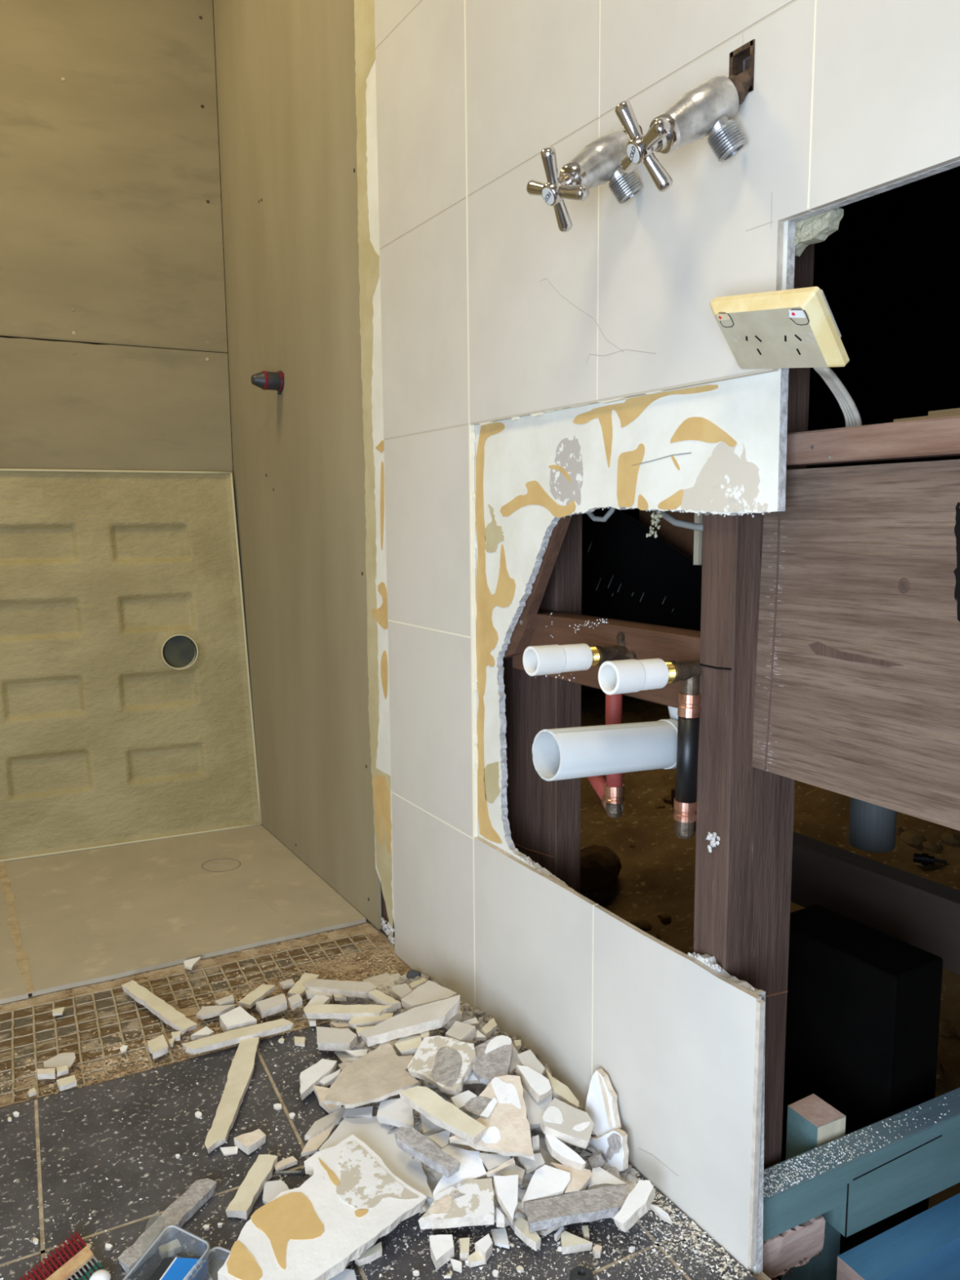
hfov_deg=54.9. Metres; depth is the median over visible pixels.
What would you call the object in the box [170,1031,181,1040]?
tile offcut
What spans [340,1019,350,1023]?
shard
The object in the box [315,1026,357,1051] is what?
shard
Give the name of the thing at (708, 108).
tap
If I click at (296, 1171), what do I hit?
screw
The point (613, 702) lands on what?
pipe
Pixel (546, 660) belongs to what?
outlet
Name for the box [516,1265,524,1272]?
crumb
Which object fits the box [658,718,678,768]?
socket
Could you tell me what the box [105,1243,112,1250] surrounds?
crumb
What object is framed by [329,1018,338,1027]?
tile offcut
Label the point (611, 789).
pipe
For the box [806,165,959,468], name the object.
wall
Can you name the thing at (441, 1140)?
shard
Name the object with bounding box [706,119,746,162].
outlet
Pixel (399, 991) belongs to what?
shard
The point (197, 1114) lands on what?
crumb
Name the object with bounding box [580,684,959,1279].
ground
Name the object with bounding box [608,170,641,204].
outlet
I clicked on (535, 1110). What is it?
shard
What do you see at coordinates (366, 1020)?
tile offcut
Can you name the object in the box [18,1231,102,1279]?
brush
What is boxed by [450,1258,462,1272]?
shard
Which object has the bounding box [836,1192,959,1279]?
box
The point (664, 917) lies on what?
clod
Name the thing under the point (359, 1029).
tile offcut
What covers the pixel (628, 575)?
plastic sheet
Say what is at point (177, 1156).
crumb
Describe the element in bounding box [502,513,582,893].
stud
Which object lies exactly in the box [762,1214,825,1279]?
block
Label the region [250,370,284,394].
plug
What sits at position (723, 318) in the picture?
rocker switch
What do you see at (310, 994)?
shard
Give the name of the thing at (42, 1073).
shard
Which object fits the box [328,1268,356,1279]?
sheet
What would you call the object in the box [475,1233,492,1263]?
shard
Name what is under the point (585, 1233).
tile offcut
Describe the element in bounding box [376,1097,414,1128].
shard
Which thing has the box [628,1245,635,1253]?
crumb
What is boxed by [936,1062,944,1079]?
clod
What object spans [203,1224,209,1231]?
crumb
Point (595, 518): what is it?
wire
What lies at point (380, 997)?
tile offcut
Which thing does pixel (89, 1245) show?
crumb
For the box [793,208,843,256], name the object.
lump
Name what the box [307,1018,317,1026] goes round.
tile offcut
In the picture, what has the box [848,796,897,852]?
pipe
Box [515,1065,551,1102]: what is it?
shard
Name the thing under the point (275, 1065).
crumbs
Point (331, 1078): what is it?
shard
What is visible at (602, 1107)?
shard
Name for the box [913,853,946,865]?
pipe fitting
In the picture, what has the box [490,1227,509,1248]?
shard
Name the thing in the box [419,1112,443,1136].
shard
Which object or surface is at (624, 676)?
pipe
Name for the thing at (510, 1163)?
shard
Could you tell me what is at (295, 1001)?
shard
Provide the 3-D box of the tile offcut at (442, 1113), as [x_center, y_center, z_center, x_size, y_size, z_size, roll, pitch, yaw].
[-0.044,0.556,1.085,0.119,0.021,0.029,6,10,42]
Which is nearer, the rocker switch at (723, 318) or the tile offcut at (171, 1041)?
the rocker switch at (723, 318)
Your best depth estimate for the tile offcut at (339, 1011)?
1.37 m
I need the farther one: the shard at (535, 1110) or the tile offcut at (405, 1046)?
the tile offcut at (405, 1046)
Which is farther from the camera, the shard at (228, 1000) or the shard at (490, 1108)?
the shard at (228, 1000)
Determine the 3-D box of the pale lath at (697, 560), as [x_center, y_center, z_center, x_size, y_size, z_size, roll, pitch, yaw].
[0.277,-0.943,1.099,0.006,1.703,0.009,-5,9,-31]
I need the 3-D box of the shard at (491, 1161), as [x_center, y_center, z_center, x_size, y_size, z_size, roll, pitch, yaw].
[0.018,0.590,1.049,0.030,0.010,0.026,-4,8,-24]
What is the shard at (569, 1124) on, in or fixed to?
on the rubble
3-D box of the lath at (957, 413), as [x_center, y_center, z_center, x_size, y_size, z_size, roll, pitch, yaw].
[0.504,-0.168,0.618,0.013,0.006,0.500,-5,9,-31]
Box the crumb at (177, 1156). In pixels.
[175,1154,180,1159]
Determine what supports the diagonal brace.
attached to the wall at (467, 374)
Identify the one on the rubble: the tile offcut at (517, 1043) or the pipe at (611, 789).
the tile offcut at (517, 1043)
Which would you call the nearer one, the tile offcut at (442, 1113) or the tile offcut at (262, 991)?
the tile offcut at (442, 1113)
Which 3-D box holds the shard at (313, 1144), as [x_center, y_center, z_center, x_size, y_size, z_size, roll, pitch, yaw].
[-0.198,0.615,1.137,0.020,0.005,0.067,3,8,23]
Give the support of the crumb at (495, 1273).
on the floor
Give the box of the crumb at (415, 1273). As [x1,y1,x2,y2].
[412,1270,419,1275]
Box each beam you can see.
[786,415,959,466]
[790,831,959,975]
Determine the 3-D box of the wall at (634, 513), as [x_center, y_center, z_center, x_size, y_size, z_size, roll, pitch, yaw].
[-0.268,-0.660,5.110,3.300,3.500,0.050,-5,9,-31]
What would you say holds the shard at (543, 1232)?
on the floor
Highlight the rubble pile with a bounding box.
[333,973,638,1231]
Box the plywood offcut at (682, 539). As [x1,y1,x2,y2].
[639,509,702,566]
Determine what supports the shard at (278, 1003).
on the floor
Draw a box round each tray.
[0,468,262,862]
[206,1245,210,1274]
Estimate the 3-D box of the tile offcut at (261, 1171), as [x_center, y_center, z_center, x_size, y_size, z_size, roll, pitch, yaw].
[-0.259,0.623,1.053,0.025,0.010,0.093,1,8,11]
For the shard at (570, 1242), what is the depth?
0.96 m
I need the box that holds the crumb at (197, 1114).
[195,1111,201,1118]
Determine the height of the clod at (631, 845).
0.017 m
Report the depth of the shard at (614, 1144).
1.08 m
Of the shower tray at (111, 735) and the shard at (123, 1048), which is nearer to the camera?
the shard at (123, 1048)
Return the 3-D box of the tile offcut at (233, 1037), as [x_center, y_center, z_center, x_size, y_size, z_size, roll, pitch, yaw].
[-0.352,0.578,1.348,0.158,0.009,0.025,-4,8,-26]
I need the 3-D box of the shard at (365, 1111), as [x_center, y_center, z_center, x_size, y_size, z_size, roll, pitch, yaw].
[-0.153,0.598,1.165,0.038,0.012,0.018,0,8,5]
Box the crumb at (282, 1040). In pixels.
[278,1037,284,1044]
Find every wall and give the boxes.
[213,0,959,1275]
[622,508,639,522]
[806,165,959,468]
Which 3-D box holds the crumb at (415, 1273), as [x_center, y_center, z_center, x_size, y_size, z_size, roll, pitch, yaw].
[-0.065,0.641,0.935,0.006,0.003,0.005,-3,8,-19]
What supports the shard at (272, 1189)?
on the floor
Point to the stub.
(812, 1122)
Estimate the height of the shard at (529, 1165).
0.011 m
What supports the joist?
on the box at (926, 1246)
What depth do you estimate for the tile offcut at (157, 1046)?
1.33 m
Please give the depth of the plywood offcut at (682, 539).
1.46 m
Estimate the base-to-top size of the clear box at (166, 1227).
0.036 m
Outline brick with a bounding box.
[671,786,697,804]
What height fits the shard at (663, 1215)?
0.004 m
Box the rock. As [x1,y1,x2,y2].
[580,844,622,893]
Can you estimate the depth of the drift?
0.97 m
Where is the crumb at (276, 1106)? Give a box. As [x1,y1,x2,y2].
[273,1103,281,1110]
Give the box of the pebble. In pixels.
[406,968,421,979]
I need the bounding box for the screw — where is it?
[273,1168,305,1176]
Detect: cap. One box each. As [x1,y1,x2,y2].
[88,1269,111,1279]
[569,1266,593,1279]
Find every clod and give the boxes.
[629,843,635,848]
[630,919,652,931]
[646,932,662,941]
[655,804,665,808]
[657,912,671,921]
[662,791,671,802]
[895,826,903,835]
[899,830,924,845]
[921,840,941,852]
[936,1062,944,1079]
[938,1021,955,1035]
[940,830,959,844]
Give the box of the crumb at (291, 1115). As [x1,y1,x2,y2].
[288,1112,295,1119]
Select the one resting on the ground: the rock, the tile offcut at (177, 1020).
the rock
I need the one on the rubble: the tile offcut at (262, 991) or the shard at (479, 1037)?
the shard at (479, 1037)
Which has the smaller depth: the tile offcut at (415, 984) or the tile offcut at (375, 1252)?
the tile offcut at (375, 1252)
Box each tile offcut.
[27,1087,36,1097]
[52,1006,65,1016]
[56,1065,68,1076]
[56,1075,76,1091]
[121,980,197,1035]
[147,1034,168,1059]
[158,1239,181,1259]
[168,1038,174,1047]
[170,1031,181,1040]
[181,1017,293,1054]
[204,1036,259,1153]
[225,1154,277,1219]
[238,984,275,1008]
[287,973,319,997]
[293,1036,305,1046]
[302,1004,396,1019]
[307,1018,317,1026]
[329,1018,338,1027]
[333,994,348,1000]
[348,1013,393,1028]
[354,1241,382,1266]
[355,1026,373,1035]
[368,989,401,1008]
[394,1035,422,1056]
[399,1085,486,1144]
[408,977,426,991]
[420,1031,431,1039]
[444,1271,453,1278]
[445,1009,462,1027]
[458,1237,470,1261]
[466,1251,486,1267]
[480,1017,497,1038]
[512,1040,520,1050]
[582,1225,589,1240]
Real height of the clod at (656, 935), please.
0.032 m
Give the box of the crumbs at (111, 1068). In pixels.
[0,932,408,1105]
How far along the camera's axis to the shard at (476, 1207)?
0.99 m
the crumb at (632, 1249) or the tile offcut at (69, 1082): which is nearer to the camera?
the crumb at (632, 1249)
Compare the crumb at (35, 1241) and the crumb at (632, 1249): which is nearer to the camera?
the crumb at (632, 1249)
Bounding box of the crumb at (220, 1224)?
[217,1222,222,1227]
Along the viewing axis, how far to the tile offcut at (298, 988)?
1.49 m
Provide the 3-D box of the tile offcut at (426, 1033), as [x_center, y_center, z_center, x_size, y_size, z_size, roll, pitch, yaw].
[-0.075,0.538,1.253,0.021,0.012,0.013,2,8,20]
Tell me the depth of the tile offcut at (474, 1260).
0.95 m
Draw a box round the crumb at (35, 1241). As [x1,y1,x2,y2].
[32,1237,38,1244]
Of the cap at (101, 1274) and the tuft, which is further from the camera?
the tuft
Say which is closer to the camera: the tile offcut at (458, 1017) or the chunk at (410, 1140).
the chunk at (410, 1140)
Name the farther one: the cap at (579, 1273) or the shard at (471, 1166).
the shard at (471, 1166)
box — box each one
[133,1226,229,1279]
[777,904,942,1279]
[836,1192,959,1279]
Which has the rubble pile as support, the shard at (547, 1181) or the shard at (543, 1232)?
the shard at (547, 1181)
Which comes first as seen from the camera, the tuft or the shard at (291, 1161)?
the tuft
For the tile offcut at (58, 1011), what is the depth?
1.44 m
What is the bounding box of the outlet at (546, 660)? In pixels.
[522,631,636,675]
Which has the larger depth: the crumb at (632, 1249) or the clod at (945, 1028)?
the clod at (945, 1028)
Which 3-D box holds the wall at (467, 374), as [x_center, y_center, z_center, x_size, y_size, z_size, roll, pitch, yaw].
[0.386,-0.511,0.674,0.106,2.450,3.790,-5,9,-31]
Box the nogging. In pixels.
[512,608,700,707]
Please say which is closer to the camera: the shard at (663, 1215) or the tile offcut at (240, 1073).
the shard at (663, 1215)
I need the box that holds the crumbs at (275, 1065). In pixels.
[0,992,732,1279]
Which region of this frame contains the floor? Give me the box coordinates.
[0,824,771,1279]
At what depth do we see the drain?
2.26 m
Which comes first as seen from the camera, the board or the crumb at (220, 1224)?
the board
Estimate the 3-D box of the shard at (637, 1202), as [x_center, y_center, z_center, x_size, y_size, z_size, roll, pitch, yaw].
[0.167,0.604,0.985,0.024,0.022,0.064,5,9,36]
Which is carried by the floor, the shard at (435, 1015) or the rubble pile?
the rubble pile
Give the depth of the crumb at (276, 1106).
1.20 m
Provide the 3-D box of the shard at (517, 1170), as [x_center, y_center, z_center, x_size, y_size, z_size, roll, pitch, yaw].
[0.036,0.599,1.038,0.029,0.010,0.018,1,8,14]
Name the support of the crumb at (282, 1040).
on the floor
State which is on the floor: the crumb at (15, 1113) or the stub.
the crumb at (15, 1113)
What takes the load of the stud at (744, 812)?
on the ground
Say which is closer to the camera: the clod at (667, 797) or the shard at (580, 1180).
the shard at (580, 1180)
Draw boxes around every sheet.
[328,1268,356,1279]
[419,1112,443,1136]
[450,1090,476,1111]
[582,507,702,631]
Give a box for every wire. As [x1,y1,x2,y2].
[586,507,615,521]
[654,510,702,531]
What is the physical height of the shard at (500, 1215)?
0.008 m
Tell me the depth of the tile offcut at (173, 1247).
0.96 m
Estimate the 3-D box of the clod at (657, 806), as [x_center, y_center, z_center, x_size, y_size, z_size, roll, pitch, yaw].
[0.608,0.565,3.120,0.035,0.025,0.034,-5,9,-31]
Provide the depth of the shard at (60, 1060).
1.31 m
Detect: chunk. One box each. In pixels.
[117,1177,217,1275]
[394,1126,460,1178]
[453,1191,465,1199]
[471,1035,512,1084]
[523,1184,627,1232]
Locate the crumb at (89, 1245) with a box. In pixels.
[85,1243,92,1249]
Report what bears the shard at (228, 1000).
on the floor
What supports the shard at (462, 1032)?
on the rubble
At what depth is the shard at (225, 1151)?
1.12 m
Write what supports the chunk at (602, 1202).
on the floor
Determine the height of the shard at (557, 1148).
0.020 m
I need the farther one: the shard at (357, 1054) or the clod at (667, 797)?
the clod at (667, 797)
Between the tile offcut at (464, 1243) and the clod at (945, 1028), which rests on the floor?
the tile offcut at (464, 1243)
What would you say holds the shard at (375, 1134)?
on the rubble pile
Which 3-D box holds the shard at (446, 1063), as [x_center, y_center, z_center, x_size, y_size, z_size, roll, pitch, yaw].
[-0.049,0.540,1.177,0.106,0.034,0.081,5,9,34]
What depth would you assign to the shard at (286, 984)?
1.51 m
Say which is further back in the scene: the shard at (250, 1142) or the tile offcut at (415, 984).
the tile offcut at (415, 984)
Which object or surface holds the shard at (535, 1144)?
on the rubble pile
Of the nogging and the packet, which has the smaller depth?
the packet
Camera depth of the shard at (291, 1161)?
1.09 m
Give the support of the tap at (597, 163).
attached to the wall at (467, 374)
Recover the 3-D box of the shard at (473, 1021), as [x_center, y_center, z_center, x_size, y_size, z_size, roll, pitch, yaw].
[-0.011,0.538,1.298,0.015,0.010,0.030,7,10,43]
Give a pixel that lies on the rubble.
(595, 1159)
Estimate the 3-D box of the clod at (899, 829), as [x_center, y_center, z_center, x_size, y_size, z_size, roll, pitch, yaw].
[1.175,0.540,2.610,0.041,0.030,0.048,-5,9,-31]
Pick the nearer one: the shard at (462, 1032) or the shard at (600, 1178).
the shard at (600, 1178)
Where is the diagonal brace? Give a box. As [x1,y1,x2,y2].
[502,515,571,658]
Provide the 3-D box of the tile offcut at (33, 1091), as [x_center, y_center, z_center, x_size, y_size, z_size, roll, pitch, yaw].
[-0.599,0.605,1.236,0.009,0.005,0.011,-7,10,-41]
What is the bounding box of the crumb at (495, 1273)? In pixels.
[492,1269,498,1276]
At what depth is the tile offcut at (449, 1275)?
0.93 m
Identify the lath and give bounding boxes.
[693,512,702,564]
[893,412,959,422]
[928,408,959,415]
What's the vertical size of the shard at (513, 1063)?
0.010 m
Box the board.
[751,459,959,831]
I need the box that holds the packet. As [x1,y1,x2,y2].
[148,1257,208,1279]
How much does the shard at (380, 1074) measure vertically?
0.024 m
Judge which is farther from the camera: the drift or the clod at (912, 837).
the clod at (912, 837)
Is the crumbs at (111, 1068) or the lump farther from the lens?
the crumbs at (111, 1068)
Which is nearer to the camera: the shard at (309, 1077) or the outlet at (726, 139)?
the outlet at (726, 139)
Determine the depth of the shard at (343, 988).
1.46 m
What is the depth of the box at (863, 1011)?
1.20 m
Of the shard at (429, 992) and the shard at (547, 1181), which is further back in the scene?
the shard at (429, 992)
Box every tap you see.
[526,124,642,232]
[614,67,751,192]
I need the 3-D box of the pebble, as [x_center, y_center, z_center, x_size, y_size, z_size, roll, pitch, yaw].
[-0.109,0.555,1.526,0.027,0.016,0.021,-5,9,-31]
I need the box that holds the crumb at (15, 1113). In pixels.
[13,1111,19,1117]
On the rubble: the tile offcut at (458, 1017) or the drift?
the tile offcut at (458, 1017)
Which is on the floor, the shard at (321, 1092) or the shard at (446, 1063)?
the shard at (321, 1092)
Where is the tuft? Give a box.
[645,511,663,537]
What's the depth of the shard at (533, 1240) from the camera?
0.97 m
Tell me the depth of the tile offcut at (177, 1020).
1.43 m
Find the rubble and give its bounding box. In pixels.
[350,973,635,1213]
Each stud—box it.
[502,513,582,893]
[693,57,814,1279]
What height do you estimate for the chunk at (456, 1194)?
0.009 m
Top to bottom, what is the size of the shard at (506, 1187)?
0.017 m
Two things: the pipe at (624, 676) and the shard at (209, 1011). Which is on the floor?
the shard at (209, 1011)
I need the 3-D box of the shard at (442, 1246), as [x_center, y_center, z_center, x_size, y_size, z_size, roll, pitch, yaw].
[-0.039,0.632,0.955,0.024,0.012,0.034,-2,8,-9]
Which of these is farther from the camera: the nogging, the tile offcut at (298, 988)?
the tile offcut at (298, 988)
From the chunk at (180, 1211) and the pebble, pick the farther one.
the pebble
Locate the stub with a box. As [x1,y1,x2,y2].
[781,1093,845,1279]
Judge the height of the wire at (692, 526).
0.033 m
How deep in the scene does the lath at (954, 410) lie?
0.81 m
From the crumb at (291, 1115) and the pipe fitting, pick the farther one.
the pipe fitting
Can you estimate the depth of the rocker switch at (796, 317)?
0.75 m
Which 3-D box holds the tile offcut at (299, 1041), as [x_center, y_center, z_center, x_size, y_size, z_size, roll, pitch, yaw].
[-0.264,0.588,1.351,0.016,0.004,0.024,-2,8,-8]
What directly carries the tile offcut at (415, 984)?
on the rubble
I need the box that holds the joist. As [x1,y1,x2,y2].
[763,1087,959,1241]
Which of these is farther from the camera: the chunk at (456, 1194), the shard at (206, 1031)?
the shard at (206, 1031)
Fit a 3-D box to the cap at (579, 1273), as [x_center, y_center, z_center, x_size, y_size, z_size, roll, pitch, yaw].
[0.101,0.637,0.921,0.024,0.013,0.024,-5,9,-31]
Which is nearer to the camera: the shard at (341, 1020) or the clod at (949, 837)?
the shard at (341, 1020)
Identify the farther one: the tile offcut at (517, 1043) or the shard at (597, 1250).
the tile offcut at (517, 1043)
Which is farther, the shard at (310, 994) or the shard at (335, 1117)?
the shard at (310, 994)
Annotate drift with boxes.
[621,1173,749,1279]
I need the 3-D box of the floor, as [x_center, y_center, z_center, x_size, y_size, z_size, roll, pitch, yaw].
[-0.397,0.762,0.432,1.718,0.102,3.908,-5,9,-31]
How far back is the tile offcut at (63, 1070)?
1.28 m
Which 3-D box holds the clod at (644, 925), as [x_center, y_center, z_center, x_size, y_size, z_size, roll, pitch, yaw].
[0.423,0.756,2.427,0.059,0.042,0.054,3,8,25]
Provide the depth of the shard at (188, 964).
1.59 m
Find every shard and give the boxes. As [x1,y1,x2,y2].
[36,1067,55,1079]
[43,1052,75,1069]
[120,1044,128,1053]
[183,956,200,969]
[190,1026,213,1039]
[195,1004,235,1019]
[214,994,234,1005]
[217,1134,426,1279]
[219,1006,257,1032]
[219,1146,238,1155]
[233,1128,266,1155]
[255,993,287,1018]
[262,1179,288,1204]
[274,1155,297,1171]
[279,978,294,988]
[287,993,302,1010]
[299,1058,337,1100]
[301,1124,337,1156]
[302,978,377,998]
[304,1106,345,1140]
[305,989,332,999]
[305,995,329,1007]
[313,1085,341,1114]
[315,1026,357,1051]
[318,1115,433,1202]
[319,1068,341,1087]
[324,1041,418,1108]
[332,1022,351,1029]
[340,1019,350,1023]
[342,1106,373,1118]
[345,1048,368,1058]
[359,994,460,1046]
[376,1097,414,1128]
[391,982,412,1000]
[400,980,456,1009]
[407,1035,476,1095]
[417,1177,493,1229]
[426,1130,451,1148]
[429,1234,454,1270]
[432,1145,486,1199]
[445,1021,476,1042]
[448,1075,534,1159]
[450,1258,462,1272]
[462,1017,478,1026]
[463,1071,481,1084]
[471,1029,486,1040]
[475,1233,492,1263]
[479,1152,511,1171]
[480,1097,497,1119]
[486,1157,515,1177]
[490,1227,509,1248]
[493,1174,518,1225]
[496,1207,504,1227]
[497,1164,524,1184]
[508,1045,518,1075]
[514,1215,541,1251]
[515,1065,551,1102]
[516,1049,545,1075]
[517,1152,545,1173]
[521,1082,552,1128]
[521,1164,570,1208]
[531,1134,539,1151]
[536,1226,561,1235]
[539,1097,594,1148]
[544,1068,578,1108]
[545,1133,586,1170]
[550,1162,591,1194]
[554,1226,564,1241]
[560,1231,592,1254]
[585,1068,621,1137]
[587,1166,626,1190]
[589,1128,628,1171]
[592,1244,602,1258]
[613,1180,655,1232]
[649,1204,671,1224]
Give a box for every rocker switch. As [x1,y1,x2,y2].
[715,311,733,327]
[788,309,809,324]
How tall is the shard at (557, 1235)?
0.006 m
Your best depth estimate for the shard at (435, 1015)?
1.26 m
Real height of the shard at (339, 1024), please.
0.007 m
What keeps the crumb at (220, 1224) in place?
on the floor
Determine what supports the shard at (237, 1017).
on the floor
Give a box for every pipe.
[532,706,678,781]
[586,773,624,817]
[598,657,702,839]
[605,693,622,724]
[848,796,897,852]
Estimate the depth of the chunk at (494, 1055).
1.17 m
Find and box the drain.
[162,635,196,668]
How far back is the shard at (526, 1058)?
1.18 m
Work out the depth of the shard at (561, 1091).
1.14 m
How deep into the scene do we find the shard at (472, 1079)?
1.15 m
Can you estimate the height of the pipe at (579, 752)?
0.120 m
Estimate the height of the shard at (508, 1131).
0.035 m
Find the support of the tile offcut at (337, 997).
on the rubble pile
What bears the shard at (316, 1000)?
on the floor
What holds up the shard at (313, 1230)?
on the floor
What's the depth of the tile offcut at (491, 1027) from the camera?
1.26 m
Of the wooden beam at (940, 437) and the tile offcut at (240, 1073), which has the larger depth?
the tile offcut at (240, 1073)
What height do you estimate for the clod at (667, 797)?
0.043 m

